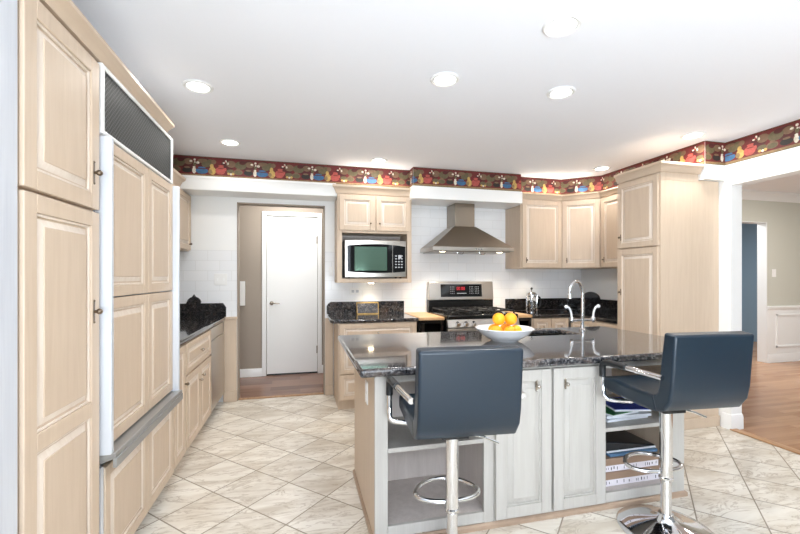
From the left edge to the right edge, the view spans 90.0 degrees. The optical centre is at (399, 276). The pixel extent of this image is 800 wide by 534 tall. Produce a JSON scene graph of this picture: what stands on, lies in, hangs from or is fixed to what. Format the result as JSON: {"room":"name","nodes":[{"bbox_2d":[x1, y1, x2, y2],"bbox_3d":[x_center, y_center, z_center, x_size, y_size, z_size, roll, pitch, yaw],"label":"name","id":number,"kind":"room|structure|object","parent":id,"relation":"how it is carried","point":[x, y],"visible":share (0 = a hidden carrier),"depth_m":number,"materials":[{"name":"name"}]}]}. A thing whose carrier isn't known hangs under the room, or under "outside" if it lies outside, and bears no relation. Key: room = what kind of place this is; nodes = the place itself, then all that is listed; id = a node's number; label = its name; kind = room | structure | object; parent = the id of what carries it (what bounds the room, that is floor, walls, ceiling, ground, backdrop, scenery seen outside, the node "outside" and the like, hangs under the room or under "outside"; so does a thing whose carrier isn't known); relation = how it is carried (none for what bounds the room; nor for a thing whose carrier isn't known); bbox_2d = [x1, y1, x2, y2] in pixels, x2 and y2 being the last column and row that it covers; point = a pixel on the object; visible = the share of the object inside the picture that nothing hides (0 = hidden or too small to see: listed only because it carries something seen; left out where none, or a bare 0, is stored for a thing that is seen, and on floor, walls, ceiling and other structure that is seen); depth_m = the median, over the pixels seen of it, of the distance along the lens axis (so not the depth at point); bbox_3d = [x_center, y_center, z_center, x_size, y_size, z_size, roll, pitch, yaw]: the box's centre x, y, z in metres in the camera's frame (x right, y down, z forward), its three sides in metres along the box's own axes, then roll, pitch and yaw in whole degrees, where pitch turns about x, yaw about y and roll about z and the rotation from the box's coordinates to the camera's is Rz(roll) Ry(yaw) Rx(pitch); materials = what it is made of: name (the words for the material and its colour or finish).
{"room":"kitchen","nodes":[
{"label":"kitchen","id":0,"kind":"room"},
{"bbox_2d":[0,0,16,533],"bbox_3d":[-0.903,0.070,-1.085,0.762,2.460,4.333,0,0,-14],"label":"wall panel","id":1,"kind":"object","parent":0,"point":[8,8],"visible":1,"depth_m":1.07,"materials":[{"name":"white paint"}]},
{"bbox_2d":[39,0,173,131],"bbox_3d":[-1.213,-0.873,1.735,0.070,0.054,1.285,0,0,-14],"label":"trim","id":2,"kind":"structure","parent":1,"relation":"attached to","point":[66,12],"depth_m":1.53,"materials":[{"name":"brown wood"}]},
{"bbox_2d":[240,206,322,375],"bbox_3d":[-1.436,0.070,4.919,4.600,2.460,1.020,0,0,-14],"label":"wall","id":3,"kind":"structure","parent":0,"point":[250,216],"depth_m":5.22,"materials":[{"name":"beige paint"}]},
{"bbox_2d":[240,281,244,305],"bbox_3d":[-2.089,0.212,5.161,0.170,0.315,0.028,0,0,-14],"label":"wall box","id":4,"kind":"object","parent":3,"relation":"attached to","point":[242,283],"visible":0.44,"depth_m":5.16,"materials":[{"name":"white plastic"}]},
{"bbox_2d":[240,365,322,377],"bbox_3d":[-1.534,1.248,5.310,4.380,0.105,0.014,0,0,-14],"label":"baseboard","id":5,"kind":"structure","parent":3,"relation":"attached to","point":[256,372],"depth_m":5.20,"materials":[{"name":"white paint"}]},
{"bbox_2d":[262,211,321,375],"bbox_3d":[-1.434,0.218,5.332,0.770,2.163,0.018,0,0,-14],"label":"trim","id":6,"kind":"structure","parent":3,"relation":"attached to","point":[264,213],"depth_m":5.31,"materials":[{"name":"white paint"}]},
{"bbox_2d":[267,216,317,375],"bbox_3d":[-1.435,0.248,5.340,0.654,2.104,0.082,0,0,-14],"label":"door","id":7,"kind":"structure","parent":3,"relation":"in","point":[292,348],"depth_m":5.34,"materials":[{"name":"white paint"}]},
{"bbox_2d":[180,195,580,401],"bbox_3d":[0.002,0.070,4.691,5.080,2.460,0.120,0,0,-14],"label":"wall","id":8,"kind":"structure","parent":0,"point":[213,250],"depth_m":4.62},
{"bbox_2d":[180,294,225,317],"bbox_3d":[-1.916,0.295,3.246,0.653,0.237,1.748,0,0,-14],"label":"backsplash","id":9,"kind":"structure","parent":8,"relation":"attached to","point":[193,308],"depth_m":4.09,"materials":[{"name":"black stone"}]},
{"bbox_2d":[214,274,226,284],"bbox_3d":[-1.864,0.025,4.157,0.125,0.120,0.010,0,0,-14],"label":"switch plate","id":10,"kind":"object","parent":8,"relation":"attached to","point":[219,279],"visible":1,"depth_m":4.16,"materials":[{"name":"white plastic"}]},
{"bbox_2d":[223,317,237,401],"bbox_3d":[-1.769,0.858,4.169,0.139,0.885,0.031,0,0,-14],"label":"trim","id":11,"kind":"structure","parent":8,"relation":"attached to","point":[230,323],"depth_m":4.17,"materials":[{"name":"brown wood"}]},
{"bbox_2d":[237,202,324,400],"bbox_3d":[-1.285,0.258,4.369,0.910,2.085,0.129,0,0,-14],"label":"trim","id":12,"kind":"structure","parent":8,"relation":"attached to","point":[239,204],"depth_m":4.29,"materials":[{"name":"beige paint"}]},
{"bbox_2d":[238,392,323,399],"bbox_3d":[-1.281,1.296,4.354,0.890,0.008,0.050,0,0,-14],"label":"trim","id":13,"kind":"structure","parent":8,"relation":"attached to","point":[320,392],"depth_m":4.34,"materials":[{"name":"brown wood"}]},
{"bbox_2d":[325,318,332,394],"bbox_3d":[-0.782,0.877,4.419,0.090,0.845,0.025,0,0,-14],"label":"trim","id":14,"kind":"structure","parent":8,"relation":"attached to","point":[328,326],"depth_m":4.42,"materials":[{"name":"brown wood"}]},
{"bbox_2d":[329,267,332,275],"bbox_3d":[-0.763,-0.065,4.432,0.040,0.100,0.010,0,0,-14],"label":"switch plate","id":15,"kind":"object","parent":8,"relation":"attached to","point":[330,268],"visible":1,"depth_m":4.43,"materials":[{"name":"white plastic"}]},
{"bbox_2d":[350,288,359,294],"bbox_3d":[-0.506,0.160,4.496,0.120,0.075,0.010,0,0,-14],"label":"outlet plate","id":16,"kind":"object","parent":8,"relation":"attached to","point":[353,291],"visible":1,"depth_m":4.50,"materials":[{"name":"white plastic"}]},
{"bbox_2d":[327,301,403,314],"bbox_3d":[-0.382,0.345,4.518,0.880,0.141,0.024,0,0,-14],"label":"backsplash","id":17,"kind":"structure","parent":8,"relation":"attached to","point":[333,308],"depth_m":4.48,"materials":[{"name":"grey stone"}]},
{"bbox_2d":[332,184,410,283],"bbox_3d":[-0.295,-0.438,4.356,0.896,1.020,0.377,0,0,-14],"label":"upper cabinet","id":18,"kind":"object","parent":8,"relation":"attached to","point":[362,212],"visible":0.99,"depth_m":4.21,"materials":[{"name":"brown wood"}]},
{"bbox_2d":[342,240,405,277],"bbox_3d":[-0.286,-0.185,4.346,0.657,0.399,0.349,0,0,-14],"label":"microwave","id":19,"kind":"object","parent":18,"relation":"in","point":[360,258],"visible":0.98,"depth_m":4.18,"materials":[{"name":"silver metal"}]},
{"bbox_2d":[420,203,513,254],"bbox_3d":[0.754,-0.542,4.570,0.951,0.584,0.470,0,0,-14],"label":"range hood","id":20,"kind":"object","parent":8,"relation":"attached to","point":[461,236],"visible":1,"depth_m":4.46,"materials":[{"name":"silver metal"}]},
{"bbox_2d":[505,193,562,268],"bbox_3d":[1.614,-0.531,4.821,0.540,0.862,0.402,0,0,-14],"label":"upper cabinet","id":21,"kind":"object","parent":8,"relation":"attached to","point":[533,228],"visible":0.99,"depth_m":4.66,"materials":[{"name":"brown wood"}]},
{"bbox_2d":[505,292,616,312],"bbox_3d":[1.987,0.299,4.454,1.096,0.229,1.298,0,0,-14],"label":"backsplash","id":22,"kind":"structure","parent":8,"relation":"attached to","point":[591,299],"depth_m":5.02,"materials":[{"name":"black stone"}]},
{"bbox_2d":[72,0,799,178],"bbox_3d":[0.911,-1.190,1.058,5.080,0.060,7.610,0,0,-14],"label":"ceiling","id":23,"kind":"structure","parent":0,"point":[327,82],"depth_m":2.27,"materials":[{"name":"white paint"}]},
{"bbox_2d":[182,79,213,93],"bbox_3d":[-1.226,-1.154,2.429,0.172,0.010,0.172,0,0,-14],"label":"recessed light","id":24,"kind":"object","parent":23,"relation":"in","point":[198,86],"visible":1,"depth_m":2.42,"materials":[{"name":"white paint"}]},
{"bbox_2d":[219,139,240,145],"bbox_3d":[-1.461,-1.154,3.438,0.172,0.010,0.172,0,0,-14],"label":"recessed light","id":25,"kind":"object","parent":23,"relation":"in","point":[229,142],"visible":1,"depth_m":3.42,"materials":[{"name":"white paint"}]},
{"bbox_2d":[370,158,387,162],"bbox_3d":[-0.209,-1.154,3.968,0.172,0.010,0.172,0,0,-14],"label":"recessed light","id":26,"kind":"object","parent":23,"relation":"in","point":[374,160],"visible":1,"depth_m":3.95,"materials":[{"name":"white paint"}]},
{"bbox_2d":[430,72,459,86],"bbox_3d":[0.263,-1.154,2.344,0.172,0.010,0.172,0,0,-14],"label":"recessed light","id":27,"kind":"object","parent":23,"relation":"in","point":[442,79],"visible":1,"depth_m":2.33,"materials":[{"name":"white paint"}]},
{"bbox_2d":[546,86,575,98],"bbox_3d":[1.009,-1.154,2.510,0.172,0.010,0.172,0,0,-14],"label":"recessed light","id":28,"kind":"object","parent":23,"relation":"in","point":[560,92],"visible":1,"depth_m":2.50,"materials":[{"name":"white paint"}]},
{"bbox_2d":[542,13,581,36],"bbox_3d":[0.746,-1.154,1.842,0.172,0.010,0.172,0,0,-14],"label":"recessed light","id":29,"kind":"object","parent":23,"relation":"in","point":[561,25],"visible":1,"depth_m":1.83,"materials":[{"name":"white paint"}]},
{"bbox_2d":[593,166,610,170],"bbox_3d":[2.150,-1.154,4.256,0.172,0.010,0.172,0,0,-14],"label":"recessed light","id":30,"kind":"object","parent":23,"relation":"in","point":[600,168],"visible":1,"depth_m":4.24,"materials":[{"name":"white paint"}]},
{"bbox_2d":[680,131,705,139],"bbox_3d":[2.394,-1.154,3.268,0.172,0.010,0.172,0,0,-14],"label":"recessed light","id":31,"kind":"object","parent":23,"relation":"in","point":[692,135],"visible":1,"depth_m":3.25,"materials":[{"name":"white paint"}]},
{"bbox_2d":[175,142,724,209],"bbox_3d":[0.179,-0.998,3.735,4.960,0.324,1.820,0,0,-14],"label":"soffit","id":32,"kind":"structure","parent":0,"point":[708,173],"depth_m":4.15,"materials":[{"name":"white paint"}]},
{"bbox_2d":[180,175,335,195],"bbox_3d":[-1.260,-0.900,3.370,1.530,0.124,1.230,0,0,-14],"label":"trim","id":33,"kind":"structure","parent":32,"relation":"attached to","point":[192,181],"depth_m":3.94,"materials":[{"name":"white paint"}]},
{"bbox_2d":[409,185,521,204],"bbox_3d":[0.737,-0.896,4.423,1.289,0.132,0.149,0,0,-14],"label":"trim","id":34,"kind":"structure","parent":32,"relation":"attached to","point":[423,192],"depth_m":4.34,"materials":[{"name":"white paint"}]},
{"bbox_2d":[134,341,799,533],"bbox_3d":[2.813,1.325,2.765,11.600,0.050,10.000,0,0,-14],"label":"floor","id":35,"kind":"structure","parent":0,"point":[277,465],"depth_m":2.66,"materials":[{"name":"beige tile"}]},
{"bbox_2d":[17,0,102,533],"bbox_3d":[-1.406,0.235,1.258,0.673,2.130,0.447,0,0,-14],"label":"pantry cabinet","id":36,"kind":"object","parent":35,"relation":"on","point":[58,172],"visible":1,"depth_m":1.28,"materials":[{"name":"brown wood"}]},
{"bbox_2d":[93,62,182,533],"bbox_3d":[-1.564,0.230,1.938,0.695,2.140,0.930,0,0,-14],"label":"refrigerator","id":37,"kind":"object","parent":35,"relation":"on","point":[139,210],"visible":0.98,"depth_m":1.86,"materials":[{"name":"beige wood"}]},
{"bbox_2d":[174,345,189,468],"bbox_3d":[-1.721,0.875,2.520,0.673,0.850,0.265,0,0,-14],"label":"base cabinet","id":38,"kind":"object","parent":35,"relation":"on","point":[180,408],"visible":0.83,"depth_m":2.62,"materials":[{"name":"brown wood"}]},
{"bbox_2d":[182,330,210,450],"bbox_3d":[-1.852,0.875,3.042,0.673,0.850,0.800,0,0,-14],"label":"base cabinet","id":39,"kind":"object","parent":35,"relation":"on","point":[198,349],"visible":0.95,"depth_m":3.04,"materials":[{"name":"brown wood"}]},
{"bbox_2d":[180,294,225,345],"bbox_3d":[-1.915,0.313,3.240,0.653,0.272,1.760,0,0,-14],"label":"countertop","id":40,"kind":"structure","parent":39,"relation":"on","point":[196,317],"depth_m":4.05,"materials":[{"name":"black stone"}]},
{"bbox_2d":[209,322,223,411],"bbox_3d":[-2.040,0.875,3.729,0.640,0.850,0.605,0,0,-14],"label":"dishwasher","id":41,"kind":"object","parent":35,"relation":"on","point":[217,335],"visible":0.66,"depth_m":3.77,"materials":[{"name":"beige wood"}]},
{"bbox_2d":[334,322,416,409],"bbox_3d":[-0.274,0.876,4.213,0.788,0.848,0.612,0,0,-14],"label":"base cabinet","id":42,"kind":"object","parent":35,"relation":"on","point":[344,370],"visible":0.41,"depth_m":3.91,"materials":[{"name":"brown wood"}]},
{"bbox_2d":[327,301,417,323],"bbox_3d":[-0.311,0.363,4.235,0.880,0.176,0.608,0,0,-14],"label":"countertop","id":43,"kind":"structure","parent":42,"relation":"on","point":[389,311],"depth_m":4.41,"materials":[{"name":"grey stone"}]},
{"bbox_2d":[356,302,378,313],"bbox_3d":[-0.362,0.349,4.480,0.250,0.132,0.046,0,0,-14],"label":"serving tray","id":44,"kind":"object","parent":43,"relation":"on","point":[361,307],"visible":1,"depth_m":4.48,"materials":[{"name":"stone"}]},
{"bbox_2d":[405,312,443,332],"bbox_3d":[0.253,0.856,4.370,0.270,0.889,0.616,0,0,-14],"label":"base cabinet","id":45,"kind":"object","parent":35,"relation":"on","point":[427,322],"visible":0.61,"depth_m":4.17,"materials":[{"name":"beige wood"}]},
{"bbox_2d":[405,312,443,320],"bbox_3d":[0.253,0.426,4.370,0.270,0.031,0.616,0,0,-14],"label":"countertop","id":46,"kind":"structure","parent":45,"relation":"on","point":[422,316],"depth_m":4.16,"materials":[{"name":"beige wood"}]},
{"bbox_2d":[386,345,525,533],"bbox_3d":[0.235,0.785,1.752,0.556,1.030,0.499,0,0,-9],"label":"bar stool","id":47,"kind":"object","parent":35,"relation":"on","point":[462,392],"visible":1,"depth_m":1.53,"materials":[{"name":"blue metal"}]},
{"bbox_2d":[427,282,519,331],"bbox_3d":[0.800,0.677,4.447,0.816,1.245,0.727,0,0,-14],"label":"gas range","id":48,"kind":"object","parent":35,"relation":"on","point":[464,306],"visible":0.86,"depth_m":4.65,"materials":[{"name":"silver metal"}]},
{"bbox_2d":[429,310,517,319],"bbox_3d":[0.800,0.416,4.449,0.806,0.048,0.585,0,0,-14],"label":"cooktop","id":49,"kind":"object","parent":48,"relation":"in","point":[487,315],"depth_m":4.18,"materials":[{"name":"black metal"}]},
{"bbox_2d":[504,311,531,326],"bbox_3d":[1.279,0.856,4.626,0.185,0.889,0.616,0,0,-14],"label":"base cabinet","id":50,"kind":"object","parent":35,"relation":"on","point":[524,319],"visible":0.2,"depth_m":4.38,"materials":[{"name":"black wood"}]},
{"bbox_2d":[504,311,531,317],"bbox_3d":[1.279,0.426,4.626,0.185,0.031,0.616,0,0,-14],"label":"countertop","id":51,"kind":"structure","parent":50,"relation":"on","point":[520,315],"depth_m":4.34,"materials":[{"name":"wood"}]},
{"bbox_2d":[353,334,687,533],"bbox_3d":[0.666,0.885,2.634,1.894,0.829,1.093,0,0,-14],"label":"kitchen island","id":52,"kind":"object","parent":35,"relation":"on","point":[553,466],"visible":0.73,"depth_m":2.15,"materials":[{"name":"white wood"}]},
{"bbox_2d":[365,379,367,404],"bbox_3d":[-0.182,0.620,2.155,0.008,0.120,0.070,0,0,-14],"label":"outlet plate","id":53,"kind":"object","parent":52,"relation":"attached to","point":[366,380],"depth_m":2.14,"materials":[{"name":"white plastic"}]},
{"bbox_2d":[388,381,445,480],"bbox_3d":[0.069,0.843,2.427,0.570,0.744,0.015,0,0,-14],"label":"shelf","id":54,"kind":"object","parent":52,"relation":"attached to","point":[425,463],"depth_m":2.42,"materials":[{"name":"white wood"}]},
{"bbox_2d":[388,416,483,452],"bbox_3d":[0.122,0.849,2.213,0.568,0.023,0.426,0,0,-14],"label":"shelf","id":55,"kind":"object","parent":52,"relation":"attached to","point":[400,439],"depth_m":2.05,"materials":[{"name":"grey wood"}]},
{"bbox_2d":[338,326,663,377],"bbox_3d":[0.793,0.450,2.681,2.300,0.040,1.143,0,0,-14],"label":"island countertop","id":56,"kind":"structure","parent":52,"relation":"on","point":[371,355],"depth_m":2.48,"materials":[{"name":"stone"}]},
{"bbox_2d":[475,324,534,341],"bbox_3d":[0.708,0.386,2.713,0.390,0.088,0.390,0,0,-14],"label":"fruit bowl","id":57,"kind":"object","parent":56,"relation":"on","point":[498,336],"visible":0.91,"depth_m":2.59,"materials":[{"name":"white ceramic"}]},
{"bbox_2d":[490,325,502,330],"bbox_3d":[0.645,0.366,2.673,0.085,0.084,0.086,0,0,8],"label":"orange","id":58,"kind":"object","parent":57,"relation":"in","point":[495,328],"visible":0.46,"depth_m":2.65,"materials":[{"name":"food"}]},
{"bbox_2d":[492,313,504,324],"bbox_3d":[0.666,0.284,2.698,0.086,0.084,0.085,0,0,-1],"label":"orange","id":59,"kind":"object","parent":58,"relation":"on","point":[498,318],"visible":1,"depth_m":2.67,"materials":[{"name":"food"}]},
{"bbox_2d":[500,324,509,330],"bbox_3d":[0.736,0.366,2.782,0.086,0.084,0.085,0,0,-1],"label":"orange","id":60,"kind":"object","parent":57,"relation":"in","point":[503,326],"visible":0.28,"depth_m":2.76,"materials":[{"name":"orange food"}]},
{"bbox_2d":[504,326,515,330],"bbox_3d":[0.726,0.366,2.640,0.086,0.084,0.085,0,0,6],"label":"orange","id":61,"kind":"object","parent":57,"relation":"in","point":[508,328],"visible":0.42,"depth_m":2.62,"materials":[{"name":"food"}]},
{"bbox_2d":[512,325,521,330],"bbox_3d":[0.783,0.366,2.708,0.086,0.085,0.085,0,0,7],"label":"orange","id":62,"kind":"object","parent":57,"relation":"in","point":[517,327],"visible":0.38,"depth_m":2.68,"materials":[{"name":"food"}]},
{"bbox_2d":[505,313,516,324],"bbox_3d":[0.752,0.285,2.720,0.086,0.085,0.086,0,0,-3],"label":"orange","id":63,"kind":"object","parent":62,"relation":"on","point":[510,318],"visible":0.96,"depth_m":2.69,"materials":[{"name":"food"}]},
{"bbox_2d":[528,334,559,335],"bbox_3d":[1.118,0.555,3.114,0.464,0.169,0.324,0,0,-14],"label":"sink","id":64,"kind":"object","parent":56,"relation":"in","point":[536,334],"visible":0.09,"depth_m":3.28,"materials":[{"name":"black metal"}]},
{"bbox_2d":[564,280,599,330],"bbox_3d":[1.461,0.227,3.210,0.334,0.406,0.071,0,0,-22],"label":"faucet","id":65,"kind":"object","parent":56,"relation":"on","point":[569,296],"visible":1,"depth_m":3.20,"materials":[{"name":"silver metal"}]},
{"bbox_2d":[606,368,611,394],"bbox_3d":[1.280,0.843,2.853,0.532,0.744,0.015,0,0,-14],"label":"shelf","id":66,"kind":"object","parent":52,"relation":"attached to","point":[608,370],"depth_m":2.90,"materials":[{"name":"grey wood"}]},
{"bbox_2d":[606,416,647,422],"bbox_3d":[1.324,0.844,2.496,0.300,0.015,0.242,0,0,-17],"label":"magazine","id":67,"kind":"object","parent":52,"relation":"on","point":[626,418],"visible":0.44,"depth_m":2.37,"materials":[{"name":"white paper"}]},
{"bbox_2d":[606,411,650,418],"bbox_3d":[1.344,0.829,2.501,0.300,0.015,0.242,0,0,-11],"label":"magazine","id":68,"kind":"object","parent":67,"relation":"on","point":[639,413],"visible":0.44,"depth_m":2.39,"materials":[{"name":"white paper"}]},
{"bbox_2d":[606,407,637,417],"bbox_3d":[1.295,0.813,2.488,0.220,0.015,0.242,0,0,-24],"label":"magazine","id":69,"kind":"object","parent":68,"relation":"on","point":[609,412],"visible":0.35,"depth_m":2.38,"materials":[{"name":"white paper"}]},
{"bbox_2d":[606,397,650,411],"bbox_3d":[1.392,0.797,2.513,0.220,0.015,0.242,0,0,-1],"label":"magazine","id":70,"kind":"object","parent":69,"relation":"on","point":[617,407],"visible":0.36,"depth_m":2.42,"materials":[{"name":"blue paper"}]},
{"bbox_2d":[606,465,658,486],"bbox_3d":[1.330,1.175,2.515,0.400,0.080,0.325,0,0,-14],"label":"storage box","id":71,"kind":"object","parent":52,"relation":"on","point":[620,477],"visible":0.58,"depth_m":2.35,"materials":[{"name":"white cardboard"}]},
{"bbox_2d":[606,451,658,471],"bbox_3d":[1.331,1.096,2.518,0.395,0.078,0.320,0,0,-14],"label":"storage box","id":72,"kind":"object","parent":71,"relation":"on","point":[612,463],"visible":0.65,"depth_m":2.36,"materials":[{"name":"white cardboard"}]},
{"bbox_2d":[606,447,656,456],"bbox_3d":[1.361,1.047,2.515,0.340,0.018,0.280,0,0,-14],"label":"book","id":73,"kind":"object","parent":72,"relation":"on","point":[653,449],"visible":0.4,"depth_m":2.38,"materials":[{"name":"blue paper"}]},
{"bbox_2d":[606,430,655,452],"bbox_3d":[1.319,1.002,2.538,0.410,0.072,0.315,0,0,-14],"label":"ring binder","id":74,"kind":"object","parent":73,"relation":"on","point":[616,441],"visible":0.39,"depth_m":2.42,"materials":[{"name":"black plastic"}]},
{"bbox_2d":[606,394,658,431],"bbox_3d":[1.348,0.864,2.581,0.530,0.023,0.546,0,0,-14],"label":"shelf","id":75,"kind":"object","parent":52,"relation":"attached to","point":[653,420],"depth_m":2.33,"materials":[{"name":"grey wood"}]},
{"bbox_2d":[531,317,568,328],"bbox_3d":[1.602,0.876,4.683,0.450,0.848,0.611,0,0,-14],"label":"base cabinet","id":76,"kind":"object","parent":35,"relation":"on","point":[562,322],"visible":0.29,"depth_m":4.41,"materials":[{"name":"brown wood"}]},
{"bbox_2d":[571,318,616,328],"bbox_3d":[2.279,0.876,4.213,0.647,0.848,0.700,0,0,-14],"label":"base cabinet","id":77,"kind":"object","parent":35,"relation":"on","point":[586,323],"visible":0.13,"depth_m":4.12,"materials":[{"name":"brown wood"}]},
{"bbox_2d":[505,292,616,323],"bbox_3d":[1.988,0.318,4.450,1.096,0.266,1.306,0,0,-14],"label":"countertop","id":78,"kind":"structure","parent":77,"relation":"on","point":[607,312],"depth_m":4.93,"materials":[{"name":"black stone"}]},
{"bbox_2d":[526,287,540,312],"bbox_3d":[1.584,0.268,4.725,0.190,0.291,0.124,0,0,-14],"label":"press","id":79,"kind":"object","parent":78,"relation":"on","point":[531,297],"visible":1,"depth_m":4.67,"materials":[{"name":"silver glass"}]},
{"bbox_2d":[614,160,719,429],"bbox_3d":[2.411,0.171,3.612,0.682,2.258,0.511,0,0,-14],"label":"pantry cabinet","id":80,"kind":"object","parent":35,"relation":"on","point":[668,218],"visible":0.81,"depth_m":3.45,"materials":[{"name":"brown wood"}]},
{"bbox_2d":[599,331,753,533],"bbox_3d":[1.369,0.776,2.027,0.556,1.048,0.499,0,0,-9],"label":"bar stool","id":81,"kind":"object","parent":35,"relation":"on","point":[700,370],"visible":1,"depth_m":1.83,"materials":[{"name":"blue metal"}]},
{"bbox_2d":[730,428,799,454],"bbox_3d":[3.393,1.294,1.168,0.070,0.012,4.620,0,0,-14],"label":"trim","id":82,"kind":"structure","parent":35,"relation":"on","point":[765,440],"depth_m":3.14,"materials":[{"name":"brown wood"}]},
{"bbox_2d":[606,459,657,471],"bbox_3d":[1.332,1.116,2.518,0.389,0.036,0.315,0,0,-14],"label":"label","id":83,"kind":"object","parent":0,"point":[619,465],"depth_m":2.36,"materials":[{"name":"white paper"}]},
{"bbox_2d":[606,474,658,486],"bbox_3d":[1.330,1.196,2.515,0.394,0.037,0.320,0,0,-14],"label":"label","id":84,"kind":"object","parent":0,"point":[626,478],"depth_m":2.35,"materials":[{"name":"white paper"}]},
{"bbox_2d":[581,124,799,425],"bbox_3d":[3.331,-0.030,1.601,0.120,2.660,7.490,0,0,-14],"label":"wall","id":85,"kind":"structure","parent":0,"point":[603,282],"depth_m":3.42,"materials":[{"name":"white paint"}]},
{"bbox_2d":[173,119,799,194],"bbox_3d":[1.003,-1.060,0.916,4.730,0.197,7.089,0,0,-14],"label":"wallpaper border","id":86,"kind":"object","parent":85,"relation":"attached to","point":[785,136],"visible":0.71,"depth_m":4.07,"materials":[{"name":"multicoloured paper"}]},
{"bbox_2d":[561,192,610,268],"bbox_3d":[2.159,-0.531,4.822,0.584,0.862,0.664,0,0,-14],"label":"upper cabinet","id":87,"kind":"object","parent":85,"relation":"attached to","point":[581,212],"visible":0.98,"depth_m":4.62,"materials":[{"name":"brown wood"}]},
{"bbox_2d":[599,187,618,267],"bbox_3d":[2.456,-0.531,4.245,0.287,0.862,0.675,0,0,-14],"label":"upper cabinet","id":88,"kind":"object","parent":85,"relation":"attached to","point":[609,248],"visible":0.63,"depth_m":4.40,"materials":[{"name":"brown wood"}]},
{"bbox_2d":[721,412,743,429],"bbox_3d":[2.863,1.235,3.445,0.134,0.130,0.084,0,0,-14],"label":"baseboard","id":89,"kind":"structure","parent":85,"relation":"attached to","point":[728,421],"depth_m":3.41,"materials":[{"name":"white paint"}]},
{"bbox_2d":[705,146,799,166],"bbox_3d":[3.377,-0.955,0.726,0.215,0.010,5.570,0,0,-14],"label":"trim","id":90,"kind":"structure","parent":85,"relation":"attached to","point":[799,146],"depth_m":3.23,"materials":[{"name":"white paint"}]},
{"bbox_2d":[742,223,756,341],"bbox_3d":[4.929,0.015,7.082,5.000,2.570,2.050,0,0,-14],"label":"wall","id":91,"kind":"structure","parent":0,"point":[749,231],"depth_m":8.16,"materials":[{"name":"blue paint"}]},
{"bbox_2d":[742,200,799,305],"bbox_3d":[5.135,0.015,6.015,5.520,2.570,0.120,0,0,-14],"label":"wall","id":92,"kind":"structure","parent":0,"point":[782,219],"depth_m":6.13,"materials":[{"name":"grey paint"}]},
{"bbox_2d":[742,221,766,362],"bbox_3d":[5.003,0.235,5.985,1.114,2.130,0.134,0,0,-14],"label":"trim","id":93,"kind":"structure","parent":92,"relation":"attached to","point":[761,226],"depth_m":6.11,"materials":[{"name":"white paint"}]},
{"bbox_2d":[742,190,799,202],"bbox_3d":[5.160,-1.210,5.913,5.510,0.120,0.090,0,0,-14],"label":"trim","id":94,"kind":"structure","parent":92,"relation":"attached to","point":[746,194],"depth_m":6.01,"materials":[{"name":"white paint"}]},
{"bbox_2d":[772,269,775,276],"bbox_3d":[5.694,-0.060,6.087,0.080,0.120,0.010,0,0,-14],"label":"switch plate","id":95,"kind":"object","parent":92,"relation":"attached to","point":[773,270],"visible":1,"depth_m":6.08,"materials":[{"name":"white plastic"}]},
{"bbox_2d":[767,305,799,353],"bbox_3d":[6.694,0.805,6.327,2.333,0.729,0.030,0,0,-14],"label":"trim","id":96,"kind":"structure","parent":92,"relation":"attached to","point":[783,322],"depth_m":6.13,"materials":[{"name":"white paint"}]},
{"bbox_2d":[767,352,799,362],"bbox_3d":[6.692,1.235,6.333,2.333,0.130,0.018,0,0,-14],"label":"baseboard","id":97,"kind":"structure","parent":92,"relation":"attached to","point":[782,357],"depth_m":6.12,"materials":[{"name":"white paint"}]},
{"bbox_2d":[742,174,799,193],"bbox_3d":[5.805,-1.300,3.332,5.520,0.060,5.650,0,0,-14],"label":"ceiling","id":98,"kind":"structure","parent":0,"point":[788,184],"depth_m":5.55,"materials":[{"name":"white paint"}]},
{"bbox_3d":[-2.137,0.070,2.527,0.120,2.460,3.280,0,0,-14],"label":"wall","id":99,"kind":"structure","parent":0,"visible":0},
{"bbox_2d":[171,168,191,250],"bbox_3d":[-2.086,-0.593,3.325,0.355,0.665,1.493,0,0,-14],"label":"upper cabinet","id":100,"kind":"object","parent":99,"relation":"attached to","point":[185,199],"visible":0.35,"depth_m":3.85,"materials":[{"name":"brown wood"}]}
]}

